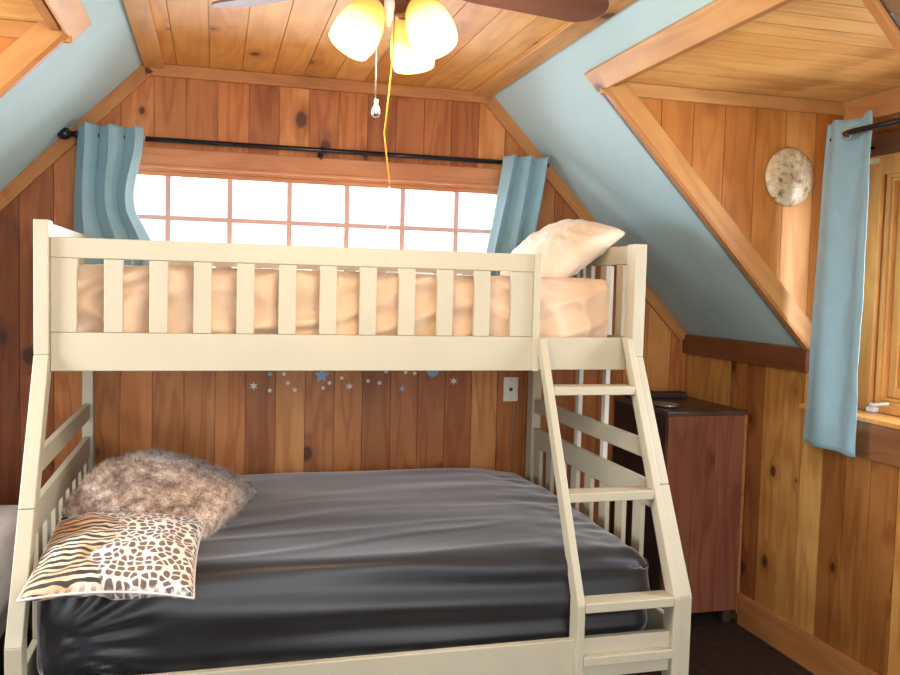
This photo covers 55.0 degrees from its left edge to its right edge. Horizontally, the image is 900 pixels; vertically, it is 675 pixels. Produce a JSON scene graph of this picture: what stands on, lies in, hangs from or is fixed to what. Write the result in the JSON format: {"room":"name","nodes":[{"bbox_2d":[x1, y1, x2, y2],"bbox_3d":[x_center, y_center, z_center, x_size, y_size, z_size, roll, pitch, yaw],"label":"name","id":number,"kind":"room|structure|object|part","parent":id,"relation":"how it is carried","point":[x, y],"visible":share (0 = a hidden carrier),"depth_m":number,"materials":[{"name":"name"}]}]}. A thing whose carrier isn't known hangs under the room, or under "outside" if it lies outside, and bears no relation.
{"room":"bedroom","nodes":[
{"label":"bedroom","id":0,"kind":"room"},
{"bbox_2d":[0,37,16,53],"bbox_3d":[-1.716,-0.354,2.595,1.091,1.227,0.058,1,4,-15],"label":"wall","id":1,"kind":"structure","parent":0,"point":[5,43],"depth_m":2.63,"materials":[{"name":"brown wood"}]},
{"bbox_2d":[0,22,67,98],"bbox_3d":[-1.657,-0.494,2.558,1.005,1.033,0.024,1,4,-15],"label":"trim","id":2,"kind":"structure","parent":1,"relation":"attached to","point":[39,37],"depth_m":2.62,"materials":[{"name":"brown wood"}]},
{"bbox_2d":[0,19,71,43],"bbox_3d":[-1.691,-0.938,2.521,1.091,0.050,0.022,1,4,-15],"label":"trim","id":3,"kind":"structure","parent":1,"relation":"attached to","point":[15,29],"depth_m":2.61,"materials":[{"name":"brown wood"}]},
{"bbox_2d":[0,0,44,21],"bbox_3d":[-1.530,-0.943,1.929,1.091,0.038,1.246,1,4,-15],"label":"ceiling","id":4,"kind":"structure","parent":0,"point":[19,10],"depth_m":2.53,"materials":[{"name":"brown wood"}]},
{"bbox_2d":[0,0,142,190],"bbox_3d":[-1.238,-0.477,1.284,1.133,1.166,4.700,1,4,-15],"label":"wall","id":5,"kind":"structure","parent":0,"point":[69,83],"depth_m":3.11,"materials":[{"name":"blue paint"}]},
{"bbox_2d":[31,0,60,30],"bbox_3d":[-1.047,-0.907,2.062,0.030,0.020,1.246,1,4,-15],"label":"trim","id":6,"kind":"structure","parent":5,"relation":"attached to","point":[41,6],"depth_m":2.49,"materials":[{"name":"brown wood"}]},
{"bbox_2d":[45,0,90,40],"bbox_3d":[-0.989,-0.919,2.077,0.072,0.074,1.306,1,4,-15],"label":"trim","id":7,"kind":"structure","parent":5,"relation":"attached to","point":[71,15],"depth_m":2.53,"materials":[{"name":"brown wood"}]},
{"bbox_2d":[122,0,163,68],"bbox_3d":[-0.637,-0.999,1.403,0.080,0.022,4.680,1,4,-15],"label":"trim","id":8,"kind":"structure","parent":5,"relation":"attached to","point":[139,12],"depth_m":3.12,"materials":[{"name":"brown wood"}]},
{"bbox_2d":[0,64,685,532],"bbox_3d":[-0.595,0.015,3.978,3.713,2.473,0.088,1,4,-15],"label":"wall","id":9,"kind":"structure","parent":0,"point":[216,417],"depth_m":3.89,"materials":[{"name":"brown wood"}]},
{"bbox_2d":[29,613,32,628],"bbox_3d":[-0.612,1.192,3.998,3.713,0.120,0.018,1,4,-15],"label":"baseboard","id":10,"kind":"structure","parent":9,"relation":"attached to","point":[30,617],"depth_m":3.67,"materials":[{"name":"brown wood"}]},
{"bbox_2d":[0,64,151,211],"bbox_3d":[-1.812,-0.587,3.550,1.127,1.160,0.022,1,4,-15],"label":"trim","id":11,"kind":"structure","parent":9,"relation":"attached to","point":[138,77],"depth_m":3.59,"materials":[{"name":"brown wood"}]},
{"bbox_2d":[57,127,548,167],"bbox_3d":[-0.575,-0.809,3.825,2.136,0.081,0.110,1,4,-15],"label":"curtain rod","id":12,"kind":"object","parent":9,"relation":"attached to","point":[65,133],"visible":0.79,"depth_m":3.77,"materials":[{"name":"black metal"}]},
{"bbox_2d":[73,121,153,265],"bbox_3d":[-1.378,-0.578,3.550,0.325,0.583,0.102,1,4,-15],"label":"curtain","id":13,"kind":"object","parent":12,"relation":"hanging from","point":[107,166],"visible":0.85,"depth_m":3.54,"materials":[{"name":"blue fabric"}]},
{"bbox_2d":[486,154,548,275],"bbox_3d":[0.295,-0.557,4.008,0.310,0.573,0.097,1,4,-15],"label":"curtain","id":14,"kind":"object","parent":12,"relation":"hanging from","point":[521,184],"visible":0.76,"depth_m":4.00,"materials":[{"name":"blue fabric"}]},
{"bbox_2d":[145,64,489,103],"bbox_3d":[-0.551,-1.128,3.856,1.533,0.052,0.022,1,4,-15],"label":"trim","id":15,"kind":"structure","parent":9,"relation":"attached to","point":[171,71],"depth_m":3.83,"materials":[{"name":"brown wood"}]},
{"bbox_2d":[137,147,501,274],"bbox_3d":[-0.602,-0.487,3.933,2.045,0.640,0.130,1,4,-15],"label":"window","id":16,"kind":"structure","parent":9,"relation":"in","point":[168,163],"depth_m":3.88,"materials":[{"name":"brown wood"}]},
{"bbox_3d":[-0.589,-0.484,3.885,2.045,0.640,0.030,1,4,-15],"label":"casing","id":17,"kind":"part","parent":16,"relation":"part of","materials":[{"name":"brown wood"}]},
{"bbox_2d":[315,371,328,381],"bbox_3d":[-0.585,0.170,3.945,0.068,0.065,0.002,1,4,-15],"label":"sticker","id":18,"kind":"object","parent":9,"relation":"attached to","point":[321,375],"visible":0.88,"depth_m":3.94,"materials":[{"name":"blue paper"}]},
{"bbox_2d":[427,371,438,376],"bbox_3d":[-0.081,0.156,4.080,0.060,0.060,0.002,1,4,-15],"label":"sticker","id":19,"kind":"object","parent":9,"relation":"attached to","point":[430,373],"visible":0.44,"depth_m":4.08,"materials":[{"name":"blue paper"}]},
{"bbox_2d":[503,377,517,400],"bbox_3d":[0.295,0.251,4.182,0.074,0.118,0.016,1,4,-15],"label":"wall jack","id":20,"kind":"object","parent":9,"relation":"attached to","point":[510,389],"visible":1,"depth_m":4.18,"materials":[{"name":"plastic"}]},
{"bbox_2d":[511,402,513,452],"bbox_3d":[0.303,0.438,4.196,0.015,0.250,0.008,1,4,-15],"label":"cord","id":21,"kind":"object","parent":20,"relation":"hanging from","point":[513,402],"visible":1,"depth_m":4.19,"materials":[{"name":"plastic"}]},
{"bbox_2d":[484,96,687,340],"bbox_3d":[0.681,-0.564,4.229,1.127,1.160,0.022,1,4,-15],"label":"trim","id":22,"kind":"structure","parent":9,"relation":"attached to","point":[494,106],"depth_m":4.17,"materials":[{"name":"brown wood"}]},
{"bbox_2d":[149,0,565,90],"bbox_3d":[0.062,-1.023,1.601,1.533,0.038,4.700,1,4,-15],"label":"ceiling","id":23,"kind":"structure","parent":0,"point":[290,37],"depth_m":3.26,"materials":[{"name":"brown wood"}]},
{"bbox_2d":[211,0,608,261],"bbox_3d":[-0.199,-0.605,2.004,0.844,0.857,0.910,4,4,35],"label":"ceiling fan","id":24,"kind":"object","parent":23,"relation":"hanging from","point":[424,31],"visible":1,"depth_m":1.91,"materials":[{"name":"white glass"}]},
{"bbox_3d":[-0.412,-0.822,2.086,0.380,0.035,0.129,3,4,27],"label":"blade","id":25,"kind":"part","parent":24,"relation":"part of","materials":[{"name":"brown wood"}]},
{"bbox_3d":[-0.202,-0.680,1.893,0.123,0.137,0.106,1,4,-15],"label":"lamp shade","id":26,"kind":"part","parent":24,"relation":"part of","materials":[{"name":"white glass"}]},
{"bbox_3d":[-0.164,-0.638,1.929,0.003,0.215,0.003,1,4,-15],"label":"pull chain","id":27,"kind":"part","parent":24,"relation":"part of","materials":[{"name":"metal"}]},
{"bbox_2d":[384,0,407,26],"bbox_3d":[-0.110,-0.755,1.936,0.104,0.144,0.104,1,4,-15],"label":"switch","id":28,"kind":"object","parent":24,"relation":"attached to","point":[396,8],"depth_m":1.90,"materials":[{"name":"metal"}]},
{"bbox_3d":[-0.088,-0.686,2.041,0.109,0.137,0.121,1,4,-15],"label":"lamp shade","id":29,"kind":"part","parent":24,"relation":"part of","materials":[{"name":"white glass"}]},
{"bbox_3d":[-0.040,-0.674,1.866,0.109,0.137,0.121,1,4,-15],"label":"lamp shade","id":30,"kind":"part","parent":24,"relation":"part of","materials":[{"name":"white glass"}]},
{"bbox_3d":[-0.045,-0.684,1.873,0.052,0.084,0.062,1,4,-15],"label":"bulb","id":31,"kind":"part","parent":24,"relation":"part of","materials":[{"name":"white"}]},
{"bbox_3d":[0.206,-0.805,2.062,0.380,0.035,0.129,0,4,-22],"label":"blade","id":32,"kind":"part","parent":24,"relation":"part of","materials":[{"name":"brown wood"}]},
{"bbox_2d":[0,611,814,674],"bbox_3d":[-0.012,1.426,1.787,3.913,0.050,4.780,1,4,-15],"label":"floor","id":33,"kind":"structure","parent":0,"point":[717,647],"depth_m":3.62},
{"bbox_2d":[0,505,31,668],"bbox_3d":[-1.766,1.000,2.591,0.720,0.612,1.783,1,4,-15],"label":"bed","id":34,"kind":"object","parent":33,"relation":"on","point":[8,513],"visible":0.32,"depth_m":3.02,"materials":[{"name":"beige fabric"}]},
{"bbox_3d":[-1.784,0.997,2.657,0.630,0.130,1.640,1,4,-15],"label":"mattress","id":35,"kind":"part","parent":34,"relation":"part of","materials":[{"name":"beige fabric"}]},
{"bbox_3d":[-1.792,1.124,2.664,0.620,0.115,1.640,1,4,-15],"label":"frame","id":36,"kind":"part","parent":34,"relation":"part of","materials":[{"name":"beige wood"}]},
{"bbox_3d":[-1.727,1.194,3.486,0.050,0.119,0.050,1,4,-15],"label":"leg","id":37,"kind":"part","parent":34,"relation":"part of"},
{"bbox_2d":[4,219,691,674],"bbox_3d":[-0.369,0.468,3.214,2.037,1.671,1.471,1,4,-15],"label":"bunk bed","id":38,"kind":"object","parent":33,"relation":"on","point":[663,645],"visible":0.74,"depth_m":2.82,"materials":[{"name":"beige paint"}]},
{"bbox_3d":[-1.352,0.494,3.019,0.022,0.090,1.194,1,4,-15],"label":"panel","id":39,"kind":"part","parent":38,"relation":"part of","materials":[{"name":"beige paint"}]},
{"bbox_3d":[-1.359,0.341,3.051,0.022,0.065,1.107,1,4,-15],"label":"rail","id":40,"kind":"part","parent":38,"relation":"part of","materials":[{"name":"beige paint"}]},
{"bbox_3d":[-1.366,-0.351,3.101,0.022,0.068,0.918,1,4,-15],"label":"panel","id":41,"kind":"part","parent":38,"relation":"part of","materials":[{"name":"beige paint"}]},
{"bbox_3d":[-1.515,0.413,3.626,0.043,1.671,0.070,1,4,-15],"label":"post","id":42,"kind":"part","parent":38,"relation":"part of","materials":[{"name":"beige paint"}]},
{"bbox_3d":[-0.451,-0.268,2.837,1.581,0.062,0.026,1,4,-15],"label":"guard rail","id":43,"kind":"part","parent":38,"relation":"part of","materials":[{"name":"beige paint"}]},
{"bbox_3d":[-0.535,-0.330,3.828,1.938,0.062,0.022,1,4,-15],"label":"guard rail","id":44,"kind":"part","parent":38,"relation":"part of","materials":[{"name":"beige paint"}]},
{"bbox_2d":[37,468,649,674],"bbox_3d":[-0.400,0.785,3.232,1.890,0.343,1.331,1,4,-15],"label":"mattress","id":45,"kind":"object","parent":38,"relation":"on","point":[318,565],"visible":0.7,"depth_m":2.68,"materials":[{"name":"black fabric"}]},
{"bbox_2d":[60,515,78,520],"bbox_3d":[-1.225,0.600,3.115,0.298,0.115,0.600,0,4,-17],"label":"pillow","id":46,"kind":"object","parent":45,"relation":"on","point":[68,516],"visible":0.02,"depth_m":2.89,"materials":[{"name":"beige fabric"}]},
{"bbox_2d":[16,512,205,602],"bbox_3d":[-0.957,0.626,2.522,0.448,0.159,0.474,1,4,-12],"label":"pillow","id":47,"kind":"object","parent":45,"relation":"on","point":[113,556],"visible":1,"depth_m":2.40,"materials":[{"name":"multicoloured fabric"}]},
{"bbox_2d":[59,447,256,539],"bbox_3d":[-0.995,0.544,2.956,0.589,0.291,0.396,3,4,21],"label":"pillow","id":48,"kind":"object","parent":45,"relation":"on","point":[147,481],"visible":0.74,"depth_m":2.88,"materials":[{"name":"fur"}]},
{"bbox_2d":[78,264,609,336],"bbox_3d":[-0.410,-0.125,3.384,1.865,0.271,0.926,1,4,-15],"label":"mattress","id":49,"kind":"object","parent":38,"relation":"on","point":[569,307],"visible":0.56,"depth_m":2.93,"materials":[{"name":"beige fabric"}]},
{"bbox_2d":[500,219,626,277],"bbox_3d":[0.437,-0.348,3.567,0.329,0.297,0.617,1,4,-15],"label":"pillow","id":50,"kind":"object","parent":49,"relation":"on","point":[566,246],"visible":0.74,"depth_m":3.33,"materials":[{"name":"beige fabric"}]},
{"bbox_3d":[-0.294,0.050,2.929,1.942,0.118,0.024,1,4,-15],"label":"rail","id":51,"kind":"part","parent":38,"relation":"part of","materials":[{"name":"beige paint"}]},
{"bbox_3d":[-0.206,1.008,2.573,1.940,0.130,0.025,1,4,-15],"label":"rail","id":52,"kind":"part","parent":38,"relation":"part of","materials":[{"name":"beige paint"}]},
{"bbox_3d":[0.400,0.431,4.148,0.045,1.671,0.070,1,4,-15],"label":"post","id":53,"kind":"part","parent":38,"relation":"part of","materials":[{"name":"beige paint"}]},
{"bbox_3d":[0.557,0.359,3.573,0.022,0.065,1.107,1,4,-15],"label":"rail","id":54,"kind":"part","parent":38,"relation":"part of","materials":[{"name":"beige paint"}]},
{"bbox_3d":[0.565,0.512,3.541,0.022,0.090,1.194,1,4,-15],"label":"panel","id":55,"kind":"part","parent":38,"relation":"part of","materials":[{"name":"beige paint"}]},
{"bbox_3d":[0.550,-0.332,3.623,0.022,0.068,0.918,1,4,-15],"label":"panel","id":56,"kind":"part","parent":38,"relation":"part of","materials":[{"name":"beige paint"}]},
{"bbox_3d":[0.678,0.677,2.983,0.025,1.334,0.444,1,4,-15],"label":"ladder rail","id":57,"kind":"part","parent":38,"relation":"part of","materials":[{"name":"beige paint"}]},
{"bbox_2d":[611,396,747,621],"bbox_3d":[1.068,0.798,4.132,0.402,0.975,0.535,1,4,-15],"label":"base cabinet","id":58,"kind":"object","parent":33,"relation":"on","point":[703,443],"visible":0.56,"depth_m":3.90,"materials":[{"name":"brown wood"}]},
{"bbox_2d":[625,391,686,397],"bbox_3d":[1.024,0.283,4.302,0.300,0.028,0.070,1,3,-9],"label":"board","id":59,"kind":"object","parent":58,"relation":"on","point":[654,394],"visible":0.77,"depth_m":4.28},
{"bbox_2d":[653,401,678,407],"bbox_3d":[0.990,0.310,3.968,0.108,0.014,0.140,1,4,-15],"label":"dish","id":60,"kind":"object","parent":58,"relation":"on","point":[661,404],"visible":1,"depth_m":3.96,"materials":[{"name":"metal"}]},
{"bbox_3d":[1.136,0.794,3.890,0.385,0.898,0.021,1,4,-15],"label":"door","id":61,"kind":"part","parent":58,"relation":"part of","materials":[{"name":"brown wood"}]},
{"bbox_2d":[493,0,899,346],"bbox_3d":[1.334,-0.452,1.985,1.133,1.166,4.700,1,4,-15],"label":"wall","id":62,"kind":"structure","parent":0,"point":[586,142],"depth_m":3.66,"materials":[{"name":"blue paint"}]},
{"bbox_2d":[472,0,635,96],"bbox_3d":[0.758,-0.985,1.782,0.095,0.022,4.680,1,4,-15],"label":"trim","id":63,"kind":"structure","parent":62,"relation":"attached to","point":[567,33],"depth_m":3.23,"materials":[{"name":"brown wood"}]},
{"bbox_2d":[584,0,794,91],"bbox_3d":[0.711,-0.910,2.571,0.072,0.074,1.366,1,4,-15],"label":"trim","id":64,"kind":"structure","parent":62,"relation":"attached to","point":[717,16],"depth_m":2.62,"materials":[{"name":"brown wood"}]},
{"bbox_2d":[862,0,899,55],"bbox_3d":[1.335,-0.364,2.113,0.967,0.996,0.030,1,4,-15],"label":"trim","id":65,"kind":"structure","parent":62,"relation":"attached to","point":[875,7],"depth_m":1.99,"materials":[{"name":"brown wood"}]},
{"bbox_2d":[602,94,843,346],"bbox_3d":[1.061,-0.334,3.413,1.097,1.233,0.058,1,4,-15],"label":"wall","id":66,"kind":"structure","parent":0,"point":[730,148],"depth_m":3.41,"materials":[{"name":"brown wood"}]},
{"bbox_2d":[605,82,811,350],"bbox_3d":[1.030,-0.475,3.352,1.010,1.039,0.024,1,4,-15],"label":"trim","id":67,"kind":"structure","parent":66,"relation":"attached to","point":[624,93],"depth_m":3.33,"materials":[{"name":"brown wood"}]},
{"bbox_2d":[600,82,845,115],"bbox_3d":[1.086,-0.921,3.339,1.097,0.050,0.022,1,4,-15],"label":"trim","id":68,"kind":"structure","parent":66,"relation":"attached to","point":[649,91],"depth_m":3.33,"materials":[{"name":"brown wood"}]},
{"bbox_2d":[765,148,813,206],"bbox_3d":[1.347,-0.634,3.419,0.223,0.232,0.038,1,4,-15],"label":"wall decoration","id":69,"kind":"object","parent":66,"relation":"attached to","point":[789,176],"visible":1,"depth_m":3.40,"materials":[{"name":"stone"}]},
{"bbox_2d":[627,0,899,101],"bbox_3d":[1.256,-0.924,2.718,1.097,0.038,1.306,1,4,-15],"label":"ceiling","id":70,"kind":"structure","parent":0,"point":[824,50],"depth_m":2.85,"materials":[{"name":"brown wood"}]},
{"bbox_2d":[684,334,899,674],"bbox_3d":[1.850,0.778,2.208,0.088,1.289,4.700,1,4,-15],"label":"wall","id":71,"kind":"structure","parent":0,"point":[820,550],"depth_m":3.50,"materials":[{"name":"brown wood"}]},
{"bbox_2d":[682,335,809,371],"bbox_3d":[1.323,0.063,3.958,0.022,0.095,0.960,1,4,-15],"label":"trim","id":72,"kind":"structure","parent":71,"relation":"attached to","point":[777,356],"depth_m":3.86,"materials":[{"name":"brown wood"}]},
{"bbox_2d":[737,593,878,674],"bbox_3d":[1.858,1.366,1.954,0.018,0.143,4.130,1,4,-15],"label":"baseboard","id":73,"kind":"structure","parent":71,"relation":"attached to","point":[810,652],"depth_m":3.56,"materials":[{"name":"brown wood"}]},
{"bbox_2d":[799,403,899,429],"bbox_3d":[1.672,0.320,2.915,0.168,0.018,1.306,1,4,-15],"label":"trim","id":74,"kind":"structure","parent":71,"relation":"attached to","point":[886,420],"depth_m":3.16,"materials":[{"name":"brown wood"}]},
{"bbox_2d":[855,421,899,467],"bbox_3d":[1.612,0.398,2.883,0.022,0.134,1.266,1,4,-15],"label":"trim","id":75,"kind":"structure","parent":71,"relation":"attached to","point":[877,443],"depth_m":3.11,"materials":[{"name":"brown wood"}]},
{"bbox_2d":[872,113,899,402],"bbox_3d":[1.810,-0.260,2.914,0.088,1.283,1.306,1,4,-15],"label":"wall","id":76,"kind":"structure","parent":0,"point":[889,117],"depth_m":3.32,"materials":[{"name":"brown wood"}]},
{"bbox_2d":[830,117,899,149],"bbox_3d":[1.653,-0.700,2.829,0.266,0.063,1.030,1,4,-15],"label":"curtain rod","id":77,"kind":"object","parent":76,"relation":"attached to","point":[895,121],"visible":0.7,"depth_m":3.02,"materials":[{"name":"black metal"}]},
{"bbox_2d":[803,110,872,456],"bbox_3d":[1.443,-0.195,3.240,0.066,1.242,0.319,1,4,-15],"label":"curtain","id":78,"kind":"object","parent":77,"relation":"hanging from","point":[831,404],"visible":0.98,"depth_m":3.23,"materials":[{"name":"blue fabric"}]},
{"bbox_2d":[843,87,899,119],"bbox_3d":[1.760,-0.857,2.860,0.049,0.085,1.306,1,4,-15],"label":"trim","id":79,"kind":"structure","parent":76,"relation":"attached to","point":[884,103],"depth_m":3.31,"materials":[{"name":"brown wood"}]},
{"bbox_2d":[857,128,899,416],"bbox_3d":[1.803,-0.220,2.915,0.124,1.066,1.025,1,4,-15],"label":"window","id":80,"kind":"structure","parent":76,"relation":"in","point":[886,144],"depth_m":3.31,"materials":[{"name":"brown wood"}]},
{"bbox_2d":[870,158,879,164],"bbox_3d":[1.634,-0.678,3.329,0.001,0.020,0.050,1,4,-15],"label":"sticker","id":81,"kind":"object","parent":80,"relation":"attached to","point":[876,160],"visible":0.86,"depth_m":3.33,"materials":[{"name":"paper"}]},
{"bbox_2d":[866,402,888,412],"bbox_3d":[1.620,0.262,3.267,0.034,0.051,0.133,1,3,-6],"label":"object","id":82,"kind":"structure","parent":80,"relation":"attached to","point":[872,407],"depth_m":3.29,"materials":[{"name":"white plastic"}]},
{"bbox_3d":[1.612,0.257,3.260,0.022,0.040,0.120,1,3,-1],"label":"lever","id":83,"kind":"part","parent":82,"relation":"part of","materials":[{"name":"white plastic"}]},
{"bbox_3d":[1.816,-0.156,2.923,0.045,0.823,0.793,1,4,-15],"label":"sash","id":84,"kind":"part","parent":80,"relation":"part of","materials":[{"name":"brown wood"}]},
{"bbox_2d":[881,0,899,24],"bbox_3d":[1.418,-0.246,2.100,1.097,1.233,0.058,1,4,-15],"label":"dormer","id":85,"kind":"object","parent":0,"point":[886,1],"visible":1,"depth_m":1.97,"materials":[{"name":"brown wood"}]}
]}

